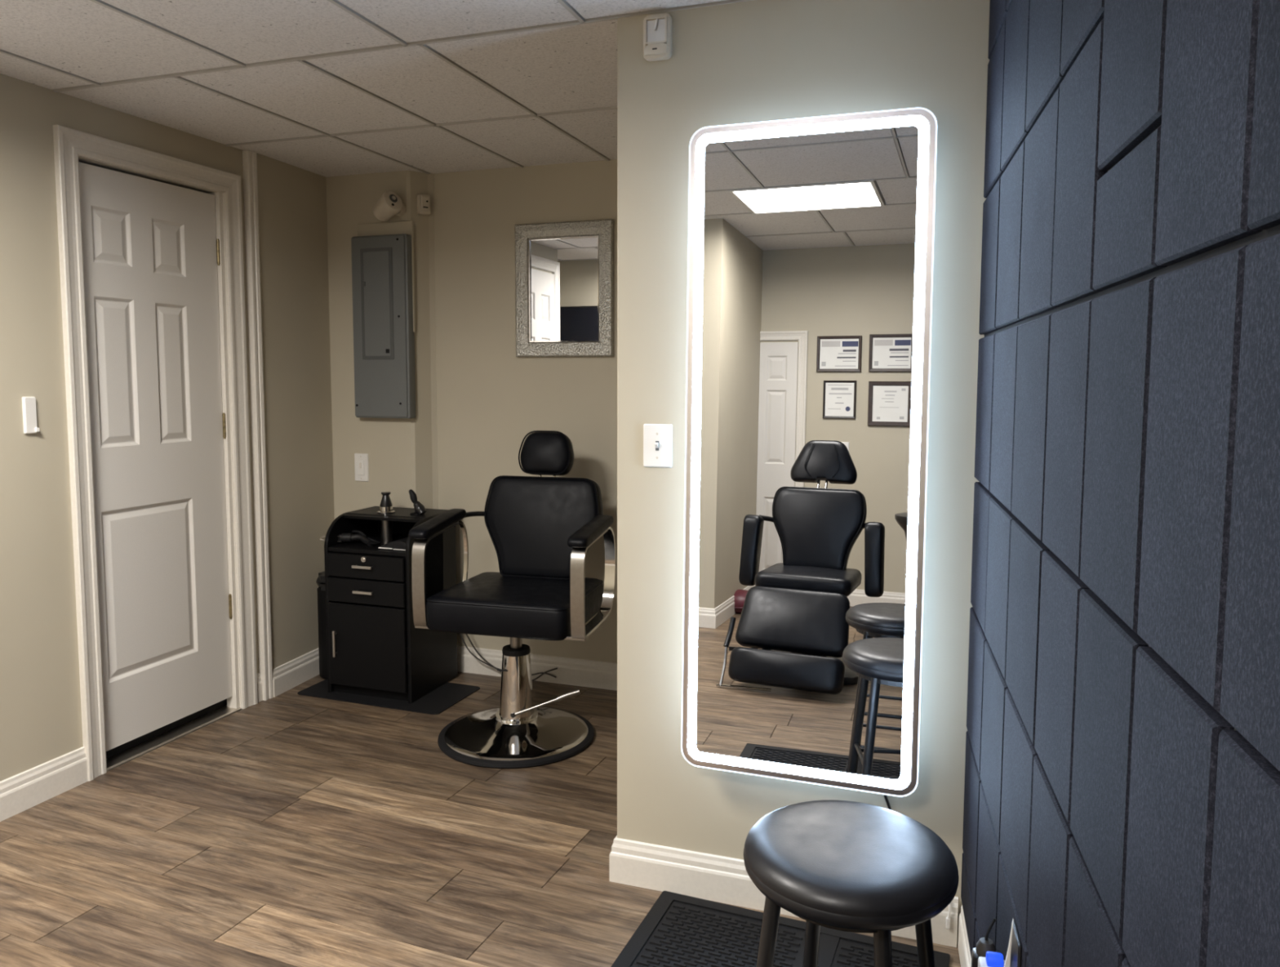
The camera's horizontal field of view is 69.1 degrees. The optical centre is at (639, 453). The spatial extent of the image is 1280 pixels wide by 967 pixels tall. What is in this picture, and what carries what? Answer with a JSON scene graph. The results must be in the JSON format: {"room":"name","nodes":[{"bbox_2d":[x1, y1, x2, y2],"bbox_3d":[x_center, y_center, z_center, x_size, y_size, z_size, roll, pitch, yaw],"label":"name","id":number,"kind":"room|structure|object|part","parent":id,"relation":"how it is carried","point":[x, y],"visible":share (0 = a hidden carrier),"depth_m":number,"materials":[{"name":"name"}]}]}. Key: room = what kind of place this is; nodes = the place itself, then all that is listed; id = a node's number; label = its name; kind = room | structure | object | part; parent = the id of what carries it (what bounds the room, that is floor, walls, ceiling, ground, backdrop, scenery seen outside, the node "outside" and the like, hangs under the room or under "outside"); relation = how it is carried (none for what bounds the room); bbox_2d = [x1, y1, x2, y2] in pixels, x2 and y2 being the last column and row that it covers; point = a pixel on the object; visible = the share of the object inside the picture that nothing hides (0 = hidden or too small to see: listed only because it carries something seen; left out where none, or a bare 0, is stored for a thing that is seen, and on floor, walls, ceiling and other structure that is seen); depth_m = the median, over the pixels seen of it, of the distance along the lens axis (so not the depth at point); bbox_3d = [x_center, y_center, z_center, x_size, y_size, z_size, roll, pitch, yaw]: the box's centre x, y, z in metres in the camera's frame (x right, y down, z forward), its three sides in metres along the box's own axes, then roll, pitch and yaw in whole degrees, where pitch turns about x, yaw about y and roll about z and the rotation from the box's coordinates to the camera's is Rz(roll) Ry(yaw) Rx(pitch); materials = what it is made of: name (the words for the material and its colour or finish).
{"room":"service shop","nodes":[
{"label":"service shop","id":0,"kind":"room"},
{"bbox_2d":[0,73,334,781],"bbox_3d":[-1.786,-0.062,3.237,0.142,2.238,2.550,2,5,19],"label":"wall","id":1,"kind":"structure","parent":0,"point":[41,711],"depth_m":2.96,"materials":[{"name":"beige paint"}]},
{"bbox_2d":[22,396,39,434],"bbox_3d":[-1.859,-0.118,2.839,0.018,0.113,0.040,2,5,19],"label":"light switch","id":2,"kind":"object","parent":1,"relation":"attached to","point":[28,403],"visible":1,"depth_m":2.83,"materials":[{"name":"white plastic"}]},
{"bbox_2d":[0,746,88,821],"bbox_3d":[-1.872,1.030,2.910,0.015,0.115,0.309,2,5,19],"label":"baseboard","id":3,"kind":"structure","parent":1,"relation":"attached to","point":[20,792],"depth_m":2.91,"materials":[{"name":"white paint"}]},
{"bbox_2d":[53,124,257,781],"bbox_3d":[-1.735,-0.004,3.354,0.116,2.103,0.779,2,5,19],"label":"door","id":4,"kind":"structure","parent":1,"relation":"in","point":[151,246],"depth_m":3.31,"materials":[{"name":"white paint"},{"name":"brass"}]},
{"bbox_3d":[-1.778,-0.728,3.126,0.010,0.184,0.152,2,5,19],"label":"panel","id":5,"kind":"part","parent":4,"relation":"part of","materials":[{"name":"white paint"}]},
{"bbox_3d":[-1.780,-0.276,3.161,0.010,0.503,0.157,2,5,19],"label":"panel","id":6,"kind":"part","parent":4,"relation":"part of","materials":[{"name":"white paint"}]},
{"bbox_3d":[-1.746,0.472,3.325,0.010,0.587,0.393,2,5,19],"label":"panel","id":7,"kind":"part","parent":4,"relation":"part of","materials":[{"name":"white paint"}]},
{"bbox_3d":[-1.700,-0.741,3.351,0.010,0.192,0.145,2,5,19],"label":"panel","id":8,"kind":"part","parent":4,"relation":"part of","materials":[{"name":"white paint"}]},
{"bbox_3d":[-1.702,-0.292,3.387,0.010,0.501,0.142,2,5,19],"label":"panel","id":9,"kind":"part","parent":4,"relation":"part of","materials":[{"name":"white paint"}]},
{"bbox_2d":[242,150,273,700],"bbox_3d":[-1.541,-0.090,3.754,0.038,2.208,0.048,2,5,19],"label":"trim","id":10,"kind":"structure","parent":1,"relation":"attached to","point":[250,180],"depth_m":3.74,"materials":[{"name":"white paint"}]},
{"bbox_2d":[257,672,262,702],"bbox_3d":[-1.560,0.956,3.813,0.015,0.115,0.035,2,5,19],"label":"baseboard","id":11,"kind":"structure","parent":1,"relation":"attached to","point":[260,690],"depth_m":3.81,"materials":[{"name":"white paint"}]},
{"bbox_2d":[0,0,754,177],"bbox_3d":[-1.038,-1.112,1.115,4.250,0.274,6.000,2,5,19],"label":"ceiling","id":12,"kind":"structure","parent":0,"point":[326,88],"depth_m":2.68,"materials":[{"name":"paint"}]},
{"bbox_2d":[325,159,617,662],"bbox_3d":[-0.248,-0.117,3.943,2.470,2.238,0.210,2,5,19],"label":"wall","id":13,"kind":"structure","parent":0,"point":[477,402],"depth_m":4.06,"materials":[{"name":"beige paint"}]},
{"bbox_2d":[354,453,368,481],"bbox_3d":[-1.257,0.062,4.188,0.072,0.126,0.013,2,5,19],"label":"light switch","id":14,"kind":"object","parent":13,"relation":"attached to","point":[361,460],"visible":1,"depth_m":4.18,"materials":[{"name":"white plastic"}]},
{"bbox_2d":[351,220,416,418],"bbox_3d":[-1.127,-0.582,4.064,0.296,0.850,0.062,2,5,19],"label":"electrical panel","id":15,"kind":"object","parent":13,"relation":"attached to","point":[383,269],"visible":1,"depth_m":4.04,"materials":[{"name":"grey metal"}]},
{"bbox_3d":[-1.141,-0.650,4.035,0.131,0.451,0.005,2,5,19],"label":"panel door","id":16,"kind":"part","parent":15,"relation":"part of","materials":[{"name":"grey paint"}]},
{"bbox_3d":[-1.141,-0.650,4.036,0.160,0.480,0.004,2,5,19],"label":"door frame","id":17,"kind":"part","parent":15,"relation":"part of","materials":[{"name":"grey metal"}]},
{"bbox_2d":[372,191,405,221],"bbox_3d":[-1.079,-1.057,3.976,0.133,0.120,0.124,2,5,19],"label":"security camera","id":18,"kind":"object","parent":13,"relation":"attached to","point":[389,204],"visible":1,"depth_m":3.94,"materials":[{"name":"beige plastic"}]},
{"bbox_2d":[417,194,430,215],"bbox_3d":[-0.936,-1.081,4.034,0.052,0.084,0.036,-3,6,-36],"label":"fire alarm","id":19,"kind":"object","parent":13,"relation":"attached to","point":[423,200],"visible":1,"depth_m":4.02,"materials":[{"name":"beige plastic"}]},
{"bbox_2d":[272,644,617,697],"bbox_3d":[-0.296,0.946,3.966,2.436,0.115,0.472,1,5,6],"label":"baseboard","id":20,"kind":"structure","parent":13,"relation":"attached to","point":[571,671],"depth_m":4.03,"materials":[{"name":"white paint"}]},
{"bbox_2d":[515,218,613,356],"bbox_3d":[-0.320,-0.686,3.892,0.443,0.558,0.025,2,5,19],"label":"framed mirror","id":21,"kind":"object","parent":13,"relation":"attached to","point":[564,271],"visible":1,"depth_m":3.89,"materials":[{"name":"silver metal"}]},
{"bbox_3d":[-0.499,-0.692,3.954,0.064,0.558,0.025,2,5,19],"label":"frame rail","id":22,"kind":"part","parent":21,"relation":"part of","materials":[{"name":"silver metal"}]},
{"bbox_3d":[-0.320,-0.932,3.872,0.443,0.064,0.025,2,5,19],"label":"frame rail","id":23,"kind":"part","parent":21,"relation":"part of","materials":[{"name":"silver metal"}]},
{"bbox_2d":[530,236,597,341],"bbox_3d":[-0.318,-0.687,3.898,0.315,0.430,0.004,2,5,19],"label":"mirror glass","id":24,"kind":"object","parent":21,"relation":"on","point":[564,269],"depth_m":3.90,"materials":[{"name":"silver mirror"}]},
{"bbox_3d":[-0.321,-0.440,3.913,0.443,0.064,0.025,2,5,19],"label":"frame rail","id":25,"kind":"part","parent":21,"relation":"part of","materials":[{"name":"silver metal"}]},
{"bbox_3d":[-0.141,-0.681,3.831,0.064,0.558,0.025,2,5,19],"label":"frame rail","id":26,"kind":"part","parent":21,"relation":"part of","materials":[{"name":"silver metal"}]},
{"bbox_2d":[0,671,960,966],"bbox_3d":[-1.485,1.238,1.468,5.188,0.060,6.205,2,5,19],"label":"floor","id":27,"kind":"structure","parent":0,"point":[288,828],"depth_m":2.59,"materials":[{"name":"brown wood"}]},
{"bbox_2d":[297,678,479,714],"bbox_3d":[-1.061,1.002,3.939,0.690,0.004,0.350,2,5,20],"label":"mat","id":28,"kind":"object","parent":27,"relation":"on","point":[448,694],"visible":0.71,"depth_m":3.84,"materials":[{"name":"black rubber"}]},
{"bbox_2d":[315,570,328,678],"bbox_3d":[-1.341,0.750,4.132,0.134,0.456,0.176,2,5,19],"label":"waste bin","id":29,"kind":"object","parent":28,"relation":"on","point":[322,620],"visible":0.24,"depth_m":4.06,"materials":[{"name":"black paint"}]},
{"bbox_3d":[-1.341,0.555,4.116,0.134,0.064,0.176,2,5,19],"label":"lid","id":30,"kind":"part","parent":29,"relation":"part of","materials":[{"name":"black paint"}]},
{"bbox_2d":[319,506,457,702],"bbox_3d":[-1.086,0.624,3.978,0.451,0.742,0.404,2,5,19],"label":"base cabinet","id":31,"kind":"object","parent":28,"relation":"on","point":[371,626],"visible":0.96,"depth_m":3.83,"materials":[{"name":"black paint"}]},
{"bbox_3d":[-1.264,0.786,3.852,0.010,0.110,0.020,2,5,19],"label":"door handle","id":32,"kind":"part","parent":31,"relation":"part of","materials":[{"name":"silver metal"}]},
{"bbox_3d":[-1.244,0.618,4.050,0.016,0.742,0.370,2,5,19],"label":"panel","id":33,"kind":"part","parent":31,"relation":"part of","materials":[{"name":"black paint"}]},
{"bbox_2d":[337,529,380,546],"bbox_3d":[-1.175,0.352,3.928,0.177,0.060,0.098,2,5,19],"label":"hair dryer","id":34,"kind":"object","parent":31,"relation":"on","point":[343,537],"visible":1,"depth_m":3.91,"materials":[{"name":"black paint"}]},
{"bbox_3d":[-1.168,0.361,3.907,0.123,0.046,0.044,3,5,29],"label":"handle","id":35,"kind":"part","parent":34,"relation":"part of","materials":[{"name":"black paint"}]},
{"bbox_3d":[-1.151,0.351,3.934,0.141,0.058,0.074,3,6,35],"label":"cord","id":36,"kind":"part","parent":34,"relation":"part of","materials":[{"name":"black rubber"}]},
{"bbox_3d":[-1.127,0.460,3.776,0.092,0.012,0.022,2,5,19],"label":"drawer handle","id":37,"kind":"part","parent":31,"relation":"part of","materials":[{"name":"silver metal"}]},
{"bbox_3d":[-1.127,0.564,3.785,0.092,0.012,0.022,2,5,19],"label":"drawer handle","id":38,"kind":"part","parent":31,"relation":"part of","materials":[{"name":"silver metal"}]},
{"bbox_3d":[-1.066,0.449,3.953,0.368,0.096,0.352,2,5,19],"label":"drawer","id":39,"kind":"part","parent":31,"relation":"part of","materials":[{"name":"black paint"}]},
{"bbox_3d":[-1.066,0.552,3.961,0.368,0.099,0.352,2,5,19],"label":"drawer","id":40,"kind":"part","parent":31,"relation":"part of","materials":[{"name":"black paint"}]},
{"bbox_3d":[-1.121,0.794,3.823,0.368,0.346,0.018,2,5,19],"label":"cabinet door","id":41,"kind":"part","parent":31,"relation":"part of","materials":[{"name":"black paint"}]},
{"bbox_2d":[328,533,408,556],"bbox_3d":[-1.060,0.386,3.964,0.374,0.016,0.353,2,5,19],"label":"cubby shelf","id":42,"kind":"object","parent":31,"relation":"attached to","point":[355,548],"depth_m":3.84,"materials":[{"name":"black paint"}]},
{"bbox_2d":[377,491,395,542],"bbox_3d":[-1.087,0.270,3.983,0.074,0.212,0.074,2,5,19],"label":"holder","id":43,"kind":"object","parent":31,"relation":"on","point":[385,506],"visible":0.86,"depth_m":3.97,"materials":[{"name":"metal"}]},
{"bbox_2d":[377,537,408,551],"bbox_3d":[-0.982,0.368,3.852,0.148,0.039,0.144,2,5,19],"label":"cape","id":44,"kind":"object","parent":31,"relation":"on","point":[398,544],"visible":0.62,"depth_m":3.79,"materials":[{"name":"black fabric"}]},
{"bbox_3d":[-1.001,0.608,4.156,0.374,0.706,0.012,2,5,19],"label":"panel","id":45,"kind":"part","parent":31,"relation":"part of","materials":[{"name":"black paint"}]},
{"bbox_3d":[-1.037,0.257,4.021,0.374,0.016,0.235,2,5,19],"label":"panel","id":46,"kind":"part","parent":31,"relation":"part of","materials":[{"name":"black paint"}]},
{"bbox_2d":[408,488,426,515],"bbox_3d":[-0.939,0.207,3.933,0.066,0.112,0.066,-2,5,-24],"label":"hair clipper","id":47,"kind":"object","parent":31,"relation":"on","point":[420,509],"visible":1,"depth_m":3.92,"materials":[{"name":"black paint"}]},
{"bbox_3d":[-0.875,0.629,3.924,0.016,0.742,0.370,2,5,19],"label":"panel","id":48,"kind":"part","parent":31,"relation":"part of","materials":[{"name":"black paint"}]},
{"bbox_2d":[459,633,557,680],"bbox_3d":[-0.584,0.827,4.056,0.466,0.327,0.052,1,5,7],"label":"power cable","id":49,"kind":"object","parent":27,"relation":"on","point":[486,662],"visible":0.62,"depth_m":4.08,"materials":[{"name":"black rubber"}]},
{"bbox_2d":[408,430,615,768],"bbox_3d":[-0.442,0.486,3.443,0.665,1.116,0.671,1,5,15],"label":"barber chair","id":50,"kind":"object","parent":27,"relation":"on","point":[542,530],"visible":1,"depth_m":3.39,"materials":[{"name":"black leather"}]},
{"bbox_3d":[-0.760,0.448,3.397,0.008,0.300,0.169,1,5,15],"label":"panel","id":51,"kind":"part","parent":50,"relation":"part of","materials":[{"name":"black leather"}]},
{"bbox_3d":[-0.751,0.439,3.431,0.048,0.350,0.279,1,5,15],"label":"arm frame","id":52,"kind":"part","parent":50,"relation":"part of","materials":[{"name":"metal"}]},
{"bbox_3d":[-0.449,0.553,3.457,0.540,0.138,0.490,1,5,15],"label":"seat","id":53,"kind":"part","parent":50,"relation":"part of","materials":[{"name":"black leather"}]},
{"bbox_3d":[-0.455,1.000,3.438,0.528,0.067,0.528,1,5,15],"label":"dish","id":54,"kind":"part","parent":50,"relation":"part of","materials":[{"name":"silver metal"}]},
{"bbox_3d":[-0.377,0.917,3.373,0.169,0.069,0.011,0,5,-2],"label":"pump lever","id":55,"kind":"part","parent":50,"relation":"part of","materials":[{"name":"metal"}]},
{"bbox_3d":[-0.382,0.290,3.650,0.474,0.393,0.162,1,5,15],"label":"backrest","id":56,"kind":"part","parent":50,"relation":"part of","materials":[{"name":"black leather"}]},
{"bbox_3d":[-0.177,0.453,3.278,0.048,0.350,0.279,1,5,15],"label":"arm frame","id":57,"kind":"part","parent":50,"relation":"part of","materials":[{"name":"metal"}]},
{"bbox_2d":[610,889,950,966],"bbox_3d":[0.142,1.191,1.664,0.704,0.008,1.310,2,5,22],"label":"rubber mat","id":58,"kind":"object","parent":27,"relation":"on","point":[678,930],"visible":0.89,"depth_m":2.18,"materials":[{"name":"black rubber"}]},
{"bbox_2d":[742,799,959,966],"bbox_3d":[0.343,0.914,1.554,0.345,0.564,0.345,3,6,35],"label":"stool","id":59,"kind":"object","parent":58,"relation":"on","point":[847,865],"visible":1,"depth_m":1.47,"materials":[{"name":"black leather"}]},
{"bbox_3d":[0.191,0.943,1.526,0.086,0.501,0.027,-1,5,-11],"label":"leg","id":60,"kind":"part","parent":59,"relation":"part of","materials":[{"name":"black paint"}]},
{"bbox_3d":[0.314,0.929,1.707,0.026,0.501,0.087,-1,5,-11],"label":"leg","id":61,"kind":"part","parent":59,"relation":"part of","materials":[{"name":"black paint"}]},
{"bbox_2d":[743,799,958,916],"bbox_3d":[0.344,0.650,1.532,0.343,0.034,0.343,-1,5,-11],"label":"seat cushion","id":62,"kind":"object","parent":59,"relation":"on","point":[828,857],"depth_m":1.46,"materials":[{"name":"black leather"}]},
{"bbox_3d":[0.373,0.954,1.405,0.026,0.501,0.087,-1,5,-11],"label":"leg","id":63,"kind":"part","parent":59,"relation":"part of","materials":[{"name":"black paint"}]},
{"bbox_3d":[0.495,0.939,1.585,0.086,0.501,0.027,-1,5,-11],"label":"leg","id":64,"kind":"part","parent":59,"relation":"part of","materials":[{"name":"black paint"}]},
{"bbox_2d":[617,0,990,943],"bbox_3d":[0.480,0.025,2.253,1.100,2.238,0.120,2,5,19],"label":"wall","id":65,"kind":"structure","parent":0,"point":[756,60],"depth_m":2.22,"materials":[{"name":"beige paint"}]},
{"bbox_2d":[643,13,672,62],"bbox_3d":[0.041,-1.005,2.242,0.068,0.102,0.026,2,5,19],"label":"fire alarm","id":66,"kind":"object","parent":65,"relation":"attached to","point":[657,28],"visible":1,"depth_m":2.23,"materials":[{"name":"beige plastic"}]},
{"bbox_3d":[0.039,-1.016,2.234,0.056,0.062,0.009,2,5,19],"label":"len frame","id":67,"kind":"part","parent":66,"relation":"part of","materials":[{"name":"beige plastic"}]},
{"bbox_2d":[643,423,672,467],"bbox_3d":[0.043,-0.020,2.329,0.076,0.109,0.016,2,5,19],"label":"light switch","id":68,"kind":"object","parent":65,"relation":"attached to","point":[657,437],"visible":1,"depth_m":2.33,"materials":[{"name":"white plastic"}]},
{"bbox_2d":[608,835,958,946],"bbox_3d":[0.352,1.080,2.376,0.870,0.115,0.135,2,5,19],"label":"baseboard","id":69,"kind":"structure","parent":65,"relation":"attached to","point":[708,876],"depth_m":2.38,"materials":[{"name":"white paint"}]},
{"bbox_2d":[680,107,937,796],"bbox_3d":[0.381,0.005,2.176,0.562,1.541,0.044,2,4,20],"label":"led mirror","id":70,"kind":"object","parent":65,"relation":"attached to","point":[811,251],"visible":1,"depth_m":2.15,"materials":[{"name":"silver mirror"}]},
{"bbox_2d":[883,794,891,809],"bbox_3d":[0.641,0.896,2.200,0.162,0.276,0.007,2,5,19],"label":"cord","id":71,"kind":"object","parent":65,"relation":"attached to","point":[885,795],"visible":0.16,"depth_m":2.21,"materials":[{"name":"black paint"}]},
{"bbox_2d":[960,0,1279,966],"bbox_3d":[0.292,0.114,-0.039,0.132,2.440,4.528,1,5,14],"label":"wall","id":72,"kind":"structure","parent":0,"point":[1122,807],"depth_m":0.85,"materials":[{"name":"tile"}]},
{"bbox_2d":[945,902,951,928],"bbox_3d":[0.722,1.077,2.176,0.010,0.067,0.013,2,5,19],"label":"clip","id":73,"kind":"object","parent":72,"relation":"attached to","point":[948,917],"visible":0.89,"depth_m":2.17,"materials":[{"name":"white plastic"}]},
{"bbox_2d":[957,904,971,966],"bbox_3d":[0.487,1.186,1.104,0.015,0.115,2.224,1,5,14],"label":"baseboard","id":74,"kind":"structure","parent":72,"relation":"attached to","point":[963,946],"depth_m":2.09,"materials":[{"name":"white paint"}]},
{"bbox_2d":[1004,919,1021,966],"bbox_3d":[0.547,0.752,1.384,0.025,0.136,0.072,1,5,14],"label":"wall socket","id":75,"kind":"object","parent":72,"relation":"attached to","point":[1013,957],"visible":1,"depth_m":1.37,"materials":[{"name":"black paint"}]},
{"bbox_2d":[971,917,999,966],"bbox_3d":[0.551,0.785,1.474,0.045,0.097,0.032,1,5,14],"label":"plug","id":76,"kind":"object","parent":75,"relation":"attached to","point":[985,944],"visible":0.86,"depth_m":1.47,"materials":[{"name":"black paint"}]},
{"bbox_3d":[0.556,0.754,1.474,0.019,0.035,0.005,-1,5,-18],"label":"cord","id":77,"kind":"part","parent":76,"relation":"part of","materials":[{"name":"black rubber"}]},
{"bbox_2d":[977,950,1004,966],"bbox_3d":[0.539,0.791,1.417,0.042,0.064,0.034,1,5,14],"label":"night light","id":78,"kind":"object","parent":75,"relation":"attached to","point":[992,958],"visible":0.94,"depth_m":1.41,"materials":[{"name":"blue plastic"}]},
{"bbox_3d":[0.557,0.764,1.382,0.004,0.112,0.072,1,5,14],"label":"plate","id":79,"kind":"part","parent":75,"relation":"part of","materials":[{"name":"silver metal"}]}
]}

